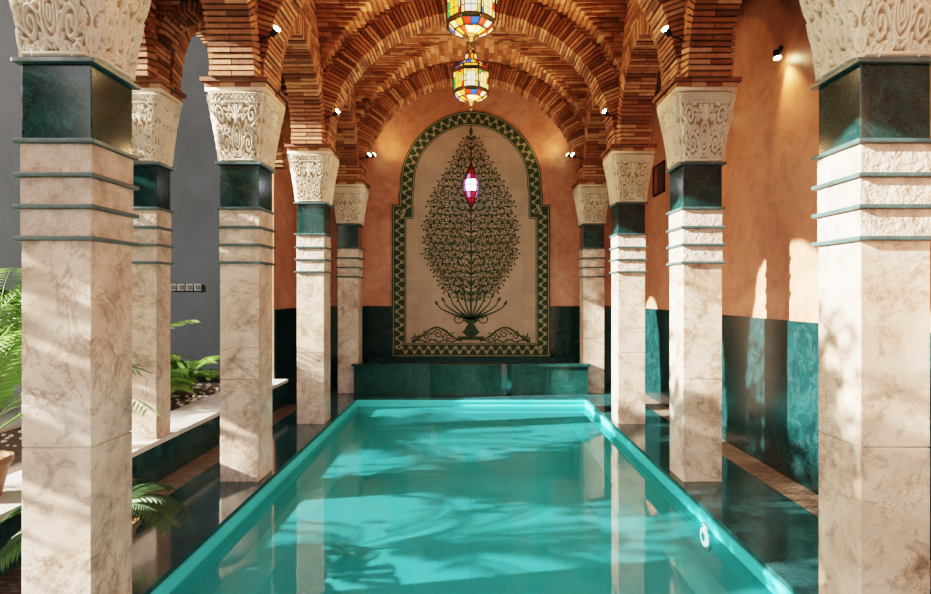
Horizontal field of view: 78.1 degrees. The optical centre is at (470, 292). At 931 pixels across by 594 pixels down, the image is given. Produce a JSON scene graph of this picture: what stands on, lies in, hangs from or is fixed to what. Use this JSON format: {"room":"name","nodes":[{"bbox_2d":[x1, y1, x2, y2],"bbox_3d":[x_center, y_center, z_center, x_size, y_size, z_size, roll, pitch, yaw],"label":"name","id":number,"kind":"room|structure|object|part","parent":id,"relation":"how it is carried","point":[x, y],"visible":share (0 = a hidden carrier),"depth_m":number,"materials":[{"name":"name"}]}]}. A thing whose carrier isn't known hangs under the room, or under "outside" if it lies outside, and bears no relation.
{"room":"spa","nodes":[
{"label":"spa","id":0,"kind":"room"},
{"bbox_2d":[0,382,21,432],"bbox_3d":[-5.850,1.435,3.500,3.300,0.430,9.000,0,0,0],"label":"floor","id":1,"kind":"structure","parent":0,"point":[7,416],"depth_m":5.76,"materials":[{"name":"beige stone"}]},
{"bbox_2d":[0,285,21,352],"bbox_3d":[-5.205,0.477,6.242,2.842,1.486,2.659,0,0,33],"label":"palm","id":2,"kind":"object","parent":1,"relation":"on","point":[4,311],"visible":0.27,"depth_m":5.95,"materials":[{"name":"green plant"}]},
{"bbox_2d":[0,267,21,410],"bbox_3d":[-4.955,0.456,5.997,2.530,1.528,2.832,0,0,-36],"label":"palm","id":3,"kind":"object","parent":1,"relation":"on","point":[5,269],"visible":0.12,"depth_m":6.19,"materials":[{"name":"green plant"}]},
{"bbox_2d":[0,383,219,474],"bbox_3d":[-3.625,1.450,3.750,1.150,0.400,8.500,0,0,0],"label":"planting bed","id":4,"kind":"object","parent":1,"relation":"on","point":[16,464],"visible":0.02,"depth_m":5.11,"materials":[{"name":"soil"}]},
{"bbox_2d":[1,383,219,450],"bbox_3d":[-3.595,1.236,6.199,1.026,0.027,3.419,0,0,0],"label":"pebble","id":5,"kind":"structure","parent":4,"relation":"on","point":[199,385],"depth_m":6.81,"materials":[{"name":"beige stone"}]},
{"bbox_2d":[170,368,200,400],"bbox_3d":[-3.387,1.026,6.231,0.891,0.449,1.102,0,0,-18],"label":"palm","id":6,"kind":"object","parent":4,"relation":"on","point":[178,381],"visible":0.28,"depth_m":6.13,"materials":[{"name":"green plant"}]},
{"bbox_2d":[170,319,200,361],"bbox_3d":[-3.858,0.780,6.346,1.498,0.939,1.660,0,0,27],"label":"palm","id":7,"kind":"object","parent":4,"relation":"on","point":[194,320],"visible":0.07,"depth_m":6.51,"materials":[{"name":"green plant"}]},
{"bbox_2d":[170,356,220,394],"bbox_3d":[-3.543,0.999,7.106,1.044,0.503,0.948,0,0,21],"label":"palm","id":8,"kind":"object","parent":4,"relation":"on","point":[197,364],"visible":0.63,"depth_m":7.03,"materials":[{"name":"green plant"}]},
{"bbox_2d":[0,0,219,382],"bbox_3d":[-5.225,-1.500,8.100,4.550,6.300,0.200,0,0,0],"label":"wall","id":9,"kind":"structure","parent":0,"point":[195,180],"depth_m":8.00,"materials":[{"name":"grey paint"}]},
{"bbox_2d":[170,284,200,289],"bbox_3d":[-3.972,-0.083,7.992,0.417,0.070,0.015,0,0,0],"label":"wall sockets","id":10,"kind":"object","parent":9,"relation":"attached to","point":[172,286],"visible":0.95,"depth_m":7.99,"materials":[{"name":"grey plastic"}]},
{"bbox_3d":[-4.150,-0.080,7.992,0.096,0.090,0.015,0,0,0],"label":"plate","id":11,"kind":"part","parent":10,"relation":"part of","materials":[{"name":"grey plastic"}]},
{"bbox_3d":[-4.035,-0.080,7.992,0.096,0.090,0.015,0,0,0],"label":"plate","id":12,"kind":"part","parent":10,"relation":"part of","materials":[{"name":"grey plastic"}]},
{"bbox_3d":[-3.920,-0.080,7.992,0.096,0.090,0.015,0,0,0],"label":"plate","id":13,"kind":"part","parent":10,"relation":"part of","materials":[{"name":"grey plastic"}]},
{"bbox_3d":[-3.805,-0.080,7.992,0.096,0.090,0.015,0,0,0],"label":"plate","id":14,"kind":"part","parent":10,"relation":"part of","materials":[{"name":"grey plastic"}]},
{"bbox_2d":[148,0,155,53],"bbox_3d":[-2.690,-2.602,3.780,0.208,1.419,1.852,0,0,0],"label":"brick wall","id":15,"kind":"structure","parent":0,"point":[152,6],"depth_m":4.68,"materials":[{"name":"brown brick"}]},
{"bbox_2d":[135,9,157,78],"bbox_3d":[-2.690,-2.271,3.777,0.252,1.102,1.860,0,0,0],"label":"brick arch","id":16,"kind":"object","parent":15,"relation":"attached to","point":[146,66],"visible":0.35,"depth_m":4.57,"materials":[{"name":"brown brick"}]},
{"bbox_2d":[158,0,203,30],"bbox_3d":[-2.320,-2.736,4.830,0.517,1.161,0.208,0,0,0],"label":"brick wall","id":17,"kind":"structure","parent":0,"point":[165,6],"depth_m":4.73,"materials":[{"name":"brown brick"}]},
{"bbox_2d":[281,114,284,148],"bbox_3d":[-2.690,-2.580,7.500,0.208,1.462,0.972,0,0,0],"label":"brick wall","id":18,"kind":"structure","parent":0,"point":[283,122],"depth_m":7.94,"materials":[{"name":"brown brick"}]},
{"bbox_2d":[272,105,296,378],"bbox_3d":[-2.850,-1.025,8.850,0.200,5.350,1.700,0,0,0],"label":"wall","id":19,"kind":"structure","parent":0,"point":[284,279],"depth_m":8.46,"materials":[{"name":"orange paint"}]},
{"bbox_2d":[274,308,296,396],"bbox_3d":[-2.740,0.890,8.840,0.020,1.320,1.680,0,0,0],"label":"dado","id":20,"kind":"object","parent":19,"relation":"attached to","point":[285,320],"visible":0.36,"depth_m":8.49,"materials":[{"name":"green stone"}]},
{"bbox_2d":[253,0,357,138],"bbox_3d":[-1.900,-2.773,5.910,0.308,1.763,5.912,0,0,0],"label":"brick wall","id":21,"kind":"structure","parent":0,"point":[308,12],"depth_m":6.41,"materials":[{"name":"brown brick"}]},
{"bbox_2d":[201,0,260,78],"bbox_3d":[-1.900,-2.273,3.829,0.362,1.105,1.764,0,0,0],"label":"brick arch","id":22,"kind":"object","parent":21,"relation":"attached to","point":[231,24],"visible":0.96,"depth_m":4.53,"materials":[{"name":"brown brick"}]},
{"bbox_2d":[257,25,279,42],"bbox_3d":[-1.645,-2.090,4.641,0.269,0.088,0.059,0,0,33],"label":"wall spotlight","id":23,"kind":"object","parent":21,"relation":"attached to","point":[275,30],"visible":0.79,"depth_m":4.58,"materials":[{"name":"black metal"}]},
{"bbox_2d":[277,13,324,144],"bbox_3d":[-1.900,-2.272,5.907,0.362,1.104,1.762,0,0,0],"label":"brick arch","id":24,"kind":"object","parent":21,"relation":"attached to","point":[299,62],"visible":0.48,"depth_m":6.45,"materials":[{"name":"orange brick"}]},
{"bbox_2d":[333,94,359,179],"bbox_3d":[-1.900,-2.270,7.990,0.362,1.099,1.764,0,0,0],"label":"brick arch","id":25,"kind":"object","parent":21,"relation":"attached to","point":[345,143],"visible":0.3,"depth_m":8.59,"materials":[{"name":"orange brick"}]},
{"bbox_2d":[280,0,619,94],"bbox_3d":[-0.261,-2.688,6.950,4.634,1.935,0.308,0,0,0],"label":"brick wall","id":26,"kind":"structure","parent":0,"point":[540,4],"depth_m":6.80,"materials":[{"name":"brown brick"}]},
{"bbox_2d":[323,109,339,119],"bbox_3d":[-1.645,-2.090,6.721,0.269,0.088,0.059,0,0,33],"label":"wall spotlight","id":27,"kind":"object","parent":26,"relation":"attached to","point":[336,112],"visible":0.82,"depth_m":6.66,"materials":[{"name":"black metal"}]},
{"bbox_2d":[322,0,619,146],"bbox_3d":[0.000,-2.642,6.950,3.883,1.844,0.332,0,0,0],"label":"brick arch","id":28,"kind":"object","parent":26,"relation":"attached to","point":[366,47],"visible":0.81,"depth_m":6.80,"materials":[{"name":"orange brick"}]},
{"bbox_2d":[451,48,490,110],"bbox_3d":[0.000,-2.757,6.950,0.480,1.130,0.480,0,0,0],"label":"lantern","id":29,"kind":"object","parent":28,"relation":"hanging from","point":[471,76],"visible":0.88,"depth_m":6.81,"materials":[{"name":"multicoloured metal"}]},
{"bbox_2d":[602,109,618,119],"bbox_3d":[1.645,-2.090,6.721,0.269,0.088,0.059,0,0,-33],"label":"wall spotlight","id":30,"kind":"object","parent":26,"relation":"attached to","point":[605,112],"visible":0.81,"depth_m":6.66,"materials":[{"name":"black metal"}]},
{"bbox_2d":[330,85,611,305],"bbox_3d":[-0.035,-1.025,9.800,5.830,5.350,0.200,0,0,0],"label":"wall","id":31,"kind":"structure","parent":0,"point":[558,171],"depth_m":9.70,"materials":[{"name":"orange paint"}]},
{"bbox_2d":[330,306,611,384],"bbox_3d":[-0.035,0.885,9.690,5.390,1.330,0.020,0,0,0],"label":"dado","id":32,"kind":"object","parent":31,"relation":"attached to","point":[376,320],"visible":0.22,"depth_m":9.68,"materials":[{"name":"tile"}]},
{"bbox_2d":[392,111,549,356],"bbox_3d":[0.000,-0.992,9.680,2.660,4.144,0.040,0,0,0],"label":"tile panel","id":33,"kind":"object","parent":31,"relation":"attached to","point":[476,282],"visible":0.99,"depth_m":9.67,"materials":[{"name":"beige tile"}]},
{"bbox_2d":[315,0,626,121],"bbox_3d":[0.000,-3.149,5.125,3.520,1.023,9.150,0,0,0],"label":"ceiling","id":34,"kind":"structure","parent":0,"point":[337,20],"depth_m":8.20,"materials":[{"name":"brick"}]},
{"bbox_2d":[357,60,584,128],"bbox_3d":[0.000,-2.688,9.030,4.112,1.935,0.308,0,0,0],"label":"brick wall","id":35,"kind":"structure","parent":0,"point":[458,61],"depth_m":8.88,"materials":[{"name":"orange brick"}]},
{"bbox_2d":[21,385,930,593],"bbox_3d":[-0.035,1.567,4.350,5.430,0.035,10.700,0,0,0],"label":"floor","id":36,"kind":"structure","parent":0,"point":[780,534],"depth_m":4.19,"materials":[{"name":"green tile"}]},
{"bbox_2d":[11,57,140,593],"bbox_3d":[-1.900,0.239,2.790,0.376,2.622,0.376,0,0,0],"label":"shaft","id":37,"kind":"object","parent":36,"relation":"on","point":[77,187],"visible":1,"depth_m":2.63,"materials":[{"name":"beige stone"}]},
{"bbox_2d":[9,0,150,81],"bbox_3d":[-1.900,-1.367,2.790,0.537,0.590,0.537,0,0,0],"label":"carved capital","id":38,"kind":"object","parent":37,"relation":"on","point":[111,32],"visible":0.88,"depth_m":2.62,"materials":[{"name":"stone"}]},
{"bbox_2d":[0,478,192,573],"bbox_3d":[-2.061,1.333,3.230,0.900,0.434,0.866,0,0,-19],"label":"potted palm","id":39,"kind":"object","parent":36,"relation":"on","point":[157,505],"visible":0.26,"depth_m":3.10,"materials":[{"name":"green plant"}]},
{"bbox_2d":[132,515,140,543],"bbox_3d":[-2.060,1.410,3.180,0.400,0.280,0.400,0,0,0],"label":"pot","id":40,"kind":"object","parent":39,"relation":"attached to","point":[134,526],"depth_m":3.21,"materials":[{"name":"ceramic"}]},
{"bbox_2d":[0,379,287,576],"bbox_3d":[-2.800,1.375,3.750,0.500,0.350,8.500,0,0,0],"label":"ledge","id":41,"kind":"object","parent":36,"relation":"on","point":[195,426],"visible":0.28,"depth_m":4.94,"materials":[{"name":"white stone"}]},
{"bbox_2d":[0,319,159,495],"bbox_3d":[-2.884,0.663,3.374,1.938,1.074,1.598,0,0,-30],"label":"potted palm","id":42,"kind":"object","parent":41,"relation":"on","point":[8,379],"visible":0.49,"depth_m":3.37,"materials":[{"name":"green plant"}]},
{"bbox_2d":[0,450,13,495],"bbox_3d":[-2.880,1.082,3.350,0.336,0.235,0.336,0,0,0],"label":"pot","id":43,"kind":"object","parent":42,"relation":"attached to","point":[6,457],"depth_m":3.38,"materials":[{"name":"ceramic"}]},
{"bbox_2d":[130,162,174,438],"bbox_3d":[-2.690,0.064,4.820,0.276,2.272,0.276,0,0,0],"label":"shaft","id":44,"kind":"object","parent":41,"relation":"on","point":[151,261],"visible":0.77,"depth_m":4.71,"materials":[{"name":"beige stone"}]},
{"bbox_2d":[132,88,181,166],"bbox_3d":[-2.690,-1.367,4.820,0.387,0.590,0.387,0,0,0],"label":"carved capital","id":45,"kind":"object","parent":44,"relation":"on","point":[155,112],"visible":0.84,"depth_m":4.68,"materials":[{"name":"stone"}]},
{"bbox_2d":[134,78,186,101],"bbox_3d":[-2.691,-1.700,4.820,0.404,0.074,0.410,0,0,0],"label":"brick impost","id":46,"kind":"object","parent":45,"relation":"on","point":[152,82],"visible":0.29,"depth_m":4.65,"materials":[{"name":"orange brick"}]},
{"bbox_2d":[154,0,169,82],"bbox_3d":[-2.690,-2.535,4.820,0.212,1.591,0.228,0,0,0],"label":"brick pier","id":47,"kind":"object","parent":46,"relation":"on","point":[163,53],"visible":0.21,"depth_m":4.78,"materials":[{"name":"brown brick"}]},
{"bbox_2d":[158,0,207,50],"bbox_3d":[-2.320,-2.240,4.830,0.521,0.340,0.212,0,0,0],"label":"brick arch","id":48,"kind":"object","parent":47,"relation":"attached to","point":[189,13],"visible":0.6,"depth_m":4.75,"materials":[{"name":"brown brick"}]},
{"bbox_2d":[215,162,276,481],"bbox_3d":[-1.900,0.239,4.870,0.376,2.622,0.376,0,0,0],"label":"shaft","id":49,"kind":"object","parent":36,"relation":"on","point":[245,227],"visible":1,"depth_m":4.71,"materials":[{"name":"beige stone"}]},
{"bbox_2d":[205,87,284,168],"bbox_3d":[-1.900,-1.367,4.870,0.537,0.590,0.537,0,0,0],"label":"carved capital","id":50,"kind":"object","parent":49,"relation":"on","point":[246,121],"visible":0.94,"depth_m":4.67,"materials":[{"name":"stone"}]},
{"bbox_2d":[200,77,288,105],"bbox_3d":[-1.901,-1.700,4.870,0.544,0.074,0.550,0,0,0],"label":"brick impost","id":51,"kind":"object","parent":50,"relation":"on","point":[266,82],"visible":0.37,"depth_m":4.62,"materials":[{"name":"orange brick"}]},
{"bbox_2d":[294,202,332,423],"bbox_3d":[-1.900,0.239,6.950,0.376,2.622,0.376,0,0,0],"label":"shaft","id":52,"kind":"object","parent":36,"relation":"on","point":[313,247],"visible":1,"depth_m":6.79,"materials":[{"name":"beige stone"}]},
{"bbox_2d":[287,151,338,205],"bbox_3d":[-1.900,-1.367,6.950,0.537,0.590,0.537,0,0,0],"label":"carved capital","id":53,"kind":"object","parent":52,"relation":"on","point":[313,173],"visible":0.94,"depth_m":6.75,"materials":[{"name":"stone"}]},
{"bbox_2d":[284,144,341,159],"bbox_3d":[-1.901,-1.700,6.950,0.544,0.074,0.550,0,0,0],"label":"brick impost","id":54,"kind":"object","parent":53,"relation":"on","point":[290,147],"visible":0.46,"depth_m":6.70,"materials":[{"name":"orange brick"}]},
{"bbox_2d":[336,223,363,392],"bbox_3d":[-1.900,0.239,9.030,0.376,2.622,0.376,0,0,0],"label":"shaft","id":55,"kind":"object","parent":36,"relation":"on","point":[349,257],"visible":0.96,"depth_m":8.87,"materials":[{"name":"beige stone"}]},
{"bbox_2d":[333,184,368,224],"bbox_3d":[-1.900,-1.367,9.030,0.537,0.590,0.537,0,0,0],"label":"carved capital","id":56,"kind":"object","parent":55,"relation":"on","point":[349,200],"visible":0.91,"depth_m":8.83,"materials":[{"name":"stone"}]},
{"bbox_2d":[335,179,370,189],"bbox_3d":[-1.901,-1.700,9.030,0.544,0.074,0.550,0,0,0],"label":"brick impost","id":57,"kind":"object","parent":56,"relation":"on","point":[359,181],"visible":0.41,"depth_m":8.78,"materials":[{"name":"orange brick"}]},
{"bbox_2d":[357,63,584,179],"bbox_3d":[0.002,-2.643,9.030,3.880,1.847,0.332,0,0,0],"label":"brick arch","id":58,"kind":"object","parent":57,"relation":"on","point":[422,83],"visible":0.77,"depth_m":8.88,"materials":[{"name":"orange brick"}]},
{"bbox_2d":[462,112,478,210],"bbox_3d":[0.001,-2.301,9.030,0.250,2.042,0.251,0,0,23],"label":"pendant lantern","id":59,"kind":"object","parent":58,"relation":"hanging from","point":[470,185],"visible":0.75,"depth_m":8.96,"materials":[{"name":"red glass"}]},
{"bbox_3d":[0.000,-1.690,9.030,0.224,0.700,0.224,0,0,22],"label":"glass","id":60,"kind":"part","parent":59,"relation":"part of","materials":[{"name":"red glass"}]},
{"bbox_2d":[0,395,930,593],"bbox_3d":[0.055,1.567,4.600,5.250,0.035,10.200,0,0,0],"label":"mosaic floor border","id":61,"kind":"structure","parent":36,"relation":"on","point":[10,582],"depth_m":4.88,"materials":[{"name":"tile"}]},
{"bbox_2d":[151,400,790,593],"bbox_3d":[0.000,2.143,4.000,3.680,1.115,9.300,0,0,0],"label":"swimming pool","id":62,"kind":"object","parent":36,"relation":"in","point":[393,496],"visible":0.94,"depth_m":6.01,"materials":[{"name":"teal liquid"}]},
{"bbox_2d":[700,522,711,551],"bbox_3d":[1.677,1.750,4.120,0.026,0.199,0.199,0,0,0],"label":"lamp","id":63,"kind":"object","parent":62,"relation":"attached to","point":[705,533],"visible":1,"depth_m":4.09,"materials":[{"name":"white"}]},
{"bbox_2d":[351,357,590,395],"bbox_3d":[0.000,1.315,9.137,3.640,0.469,1.075,0,0,0],"label":"raised ledge","id":64,"kind":"object","parent":36,"relation":"on","point":[444,376],"visible":1,"depth_m":8.76,"materials":[{"name":"teal stone"}]},
{"bbox_2d":[578,223,605,392],"bbox_3d":[1.900,0.239,9.030,0.376,2.622,0.376,0,0,0],"label":"shaft","id":65,"kind":"object","parent":36,"relation":"on","point":[592,257],"visible":0.98,"depth_m":8.87,"materials":[{"name":"beige stone"}]},
{"bbox_2d":[573,184,608,224],"bbox_3d":[1.900,-1.367,9.030,0.537,0.590,0.537,0,0,0],"label":"carved capital","id":66,"kind":"object","parent":65,"relation":"on","point":[591,200],"visible":0.95,"depth_m":8.83,"materials":[{"name":"stone"}]},
{"bbox_2d":[571,179,606,189],"bbox_3d":[1.899,-1.700,9.030,0.544,0.074,0.550,0,0,0],"label":"brick impost","id":67,"kind":"object","parent":66,"relation":"on","point":[579,181],"visible":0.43,"depth_m":8.78,"materials":[{"name":"orange brick"}]},
{"bbox_2d":[609,202,647,423],"bbox_3d":[1.900,0.239,6.950,0.376,2.622,0.376,0,0,0],"label":"shaft","id":68,"kind":"object","parent":36,"relation":"on","point":[628,247],"visible":1,"depth_m":6.79,"materials":[{"name":"beige stone"}]},
{"bbox_2d":[603,151,654,205],"bbox_3d":[1.900,-1.367,6.950,0.537,0.590,0.537,0,0,0],"label":"carved capital","id":69,"kind":"object","parent":68,"relation":"on","point":[627,173],"visible":0.94,"depth_m":6.75,"materials":[{"name":"stone"}]},
{"bbox_2d":[600,144,657,159],"bbox_3d":[1.899,-1.700,6.950,0.544,0.074,0.550,0,0,0],"label":"brick impost","id":70,"kind":"object","parent":69,"relation":"on","point":[613,147],"visible":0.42,"depth_m":6.70,"materials":[{"name":"orange brick"}]},
{"bbox_2d":[665,162,726,481],"bbox_3d":[1.900,0.239,4.870,0.376,2.622,0.376,0,0,0],"label":"shaft","id":71,"kind":"object","parent":36,"relation":"on","point":[696,227],"visible":1,"depth_m":4.71,"materials":[{"name":"beige stone"}]},
{"bbox_2d":[657,87,736,168],"bbox_3d":[1.900,-1.367,4.870,0.537,0.590,0.537,0,0,0],"label":"carved capital","id":72,"kind":"object","parent":71,"relation":"on","point":[694,121],"visible":0.95,"depth_m":4.67,"materials":[{"name":"stone"}]},
{"bbox_2d":[653,77,741,105],"bbox_3d":[1.899,-1.700,4.870,0.544,0.074,0.550,0,0,0],"label":"brick impost","id":73,"kind":"object","parent":72,"relation":"on","point":[675,82],"visible":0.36,"depth_m":4.62,"materials":[{"name":"orange brick"}]},
{"bbox_2d":[256,0,685,86],"bbox_3d":[0.000,-2.642,4.870,3.888,1.844,0.332,0,0,0],"label":"brick arch","id":74,"kind":"object","parent":73,"relation":"on","point":[281,14],"visible":0.5,"depth_m":4.77,"materials":[{"name":"brown brick"}]},
{"bbox_2d":[445,0,497,49],"bbox_3d":[0.000,-2.690,4.870,0.460,1.264,0.460,0,0,0],"label":"lantern","id":75,"kind":"object","parent":74,"relation":"hanging from","point":[470,20],"visible":1,"depth_m":4.75,"materials":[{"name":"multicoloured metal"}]},
{"bbox_2d":[810,57,930,593],"bbox_3d":[1.945,0.239,2.790,0.376,2.622,0.376,0,0,0],"label":"shaft","id":76,"kind":"object","parent":36,"relation":"on","point":[873,187],"visible":1,"depth_m":2.63,"materials":[{"name":"beige stone"}]},
{"bbox_2d":[799,0,930,81],"bbox_3d":[1.945,-1.367,2.790,0.537,0.590,0.537,0,0,0],"label":"carved capital","id":77,"kind":"object","parent":76,"relation":"on","point":[839,32],"visible":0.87,"depth_m":2.62,"materials":[{"name":"stone"}]},
{"bbox_2d":[584,0,688,137],"bbox_3d":[1.900,-2.773,5.910,0.308,1.763,5.912,0,0,0],"label":"brick wall","id":78,"kind":"structure","parent":0,"point":[633,12],"depth_m":6.41,"materials":[{"name":"brown brick"}]},
{"bbox_2d":[583,95,608,179],"bbox_3d":[1.900,-2.271,7.990,0.362,1.102,1.767,0,0,0],"label":"brick arch","id":79,"kind":"object","parent":78,"relation":"attached to","point":[595,142],"visible":0.37,"depth_m":8.59,"materials":[{"name":"orange brick"}]},
{"bbox_2d":[617,12,664,144],"bbox_3d":[1.900,-2.271,5.909,0.362,1.102,1.760,0,0,0],"label":"brick arch","id":80,"kind":"object","parent":78,"relation":"attached to","point":[642,64],"visible":0.51,"depth_m":6.45,"materials":[{"name":"orange brick"}]},
{"bbox_2d":[662,25,684,42],"bbox_3d":[1.645,-2.090,4.641,0.269,0.088,0.059,0,0,-33],"label":"wall spotlight","id":81,"kind":"object","parent":78,"relation":"attached to","point":[666,30],"visible":0.8,"depth_m":4.58,"materials":[{"name":"black metal"}]},
{"bbox_2d":[681,0,741,77],"bbox_3d":[1.900,-2.270,3.834,0.362,1.100,1.760,0,0,0],"label":"brick arch","id":82,"kind":"object","parent":78,"relation":"attached to","point":[710,24],"visible":0.98,"depth_m":4.52,"materials":[{"name":"brown brick"}]},
{"bbox_2d":[645,0,930,331],"bbox_3d":[2.780,-1.025,4.350,0.200,5.350,10.700,0,0,0],"label":"wall","id":83,"kind":"structure","parent":0,"point":[770,270],"depth_m":5.22,"materials":[{"name":"orange paint"}]},
{"bbox_2d":[652,160,664,197],"bbox_3d":[2.757,-1.620,8.175,0.185,0.440,0.510,0,0,0],"label":"window","id":84,"kind":"structure","parent":83,"relation":"in","point":[663,161],"depth_m":8.21,"materials":[{"name":"black metal"}]},
{"bbox_2d":[773,45,782,59],"bbox_3d":[2.636,-2.061,4.910,0.138,0.144,0.067,0,0,-35],"label":"wall spotlight","id":85,"kind":"object","parent":83,"relation":"attached to","point":[776,54],"visible":1,"depth_m":4.88,"materials":[{"name":"black metal"}]},
{"bbox_2d":[645,308,930,559],"bbox_3d":[2.670,0.890,4.345,0.020,1.320,10.670,0,0,0],"label":"dado","id":86,"kind":"object","parent":83,"relation":"attached to","point":[770,379],"visible":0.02,"depth_m":5.13,"materials":[{"name":"teal tile"}]},
{"bbox_3d":[-2.690,-2.602,5.860,0.208,1.419,1.852,0,0,0],"label":"brick wall","id":87,"kind":"structure","parent":0,"visible":0},
{"bbox_2d":[169,21,210,90],"bbox_3d":[-2.690,-2.271,5.858,0.252,1.101,1.858,0,0,0],"label":"brick arch","id":88,"kind":"object","parent":87,"relation":"attached to","point":[176,65],"visible":0.12,"depth_m":5.11,"materials":[{"name":"brown brick"}]},
{"bbox_3d":[-2.690,-1.367,6.900,0.387,0.590,0.387,0,0,0],"label":"carved capital","id":89,"kind":"object","parent":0,"visible":0},
{"bbox_3d":[-2.691,-1.700,6.900,0.404,0.074,0.410,0,0,0],"label":"brick impost","id":90,"kind":"object","parent":89,"relation":"on","visible":0},
{"bbox_2d":[275,130,286,168],"bbox_3d":[-2.690,-2.028,7.500,0.252,0.616,0.988,0,0,0],"label":"brick arch","id":91,"kind":"object","parent":90,"relation":"on","point":[280,161],"visible":0.18,"depth_m":7.83,"materials":[{"name":"orange brick"}]}
]}

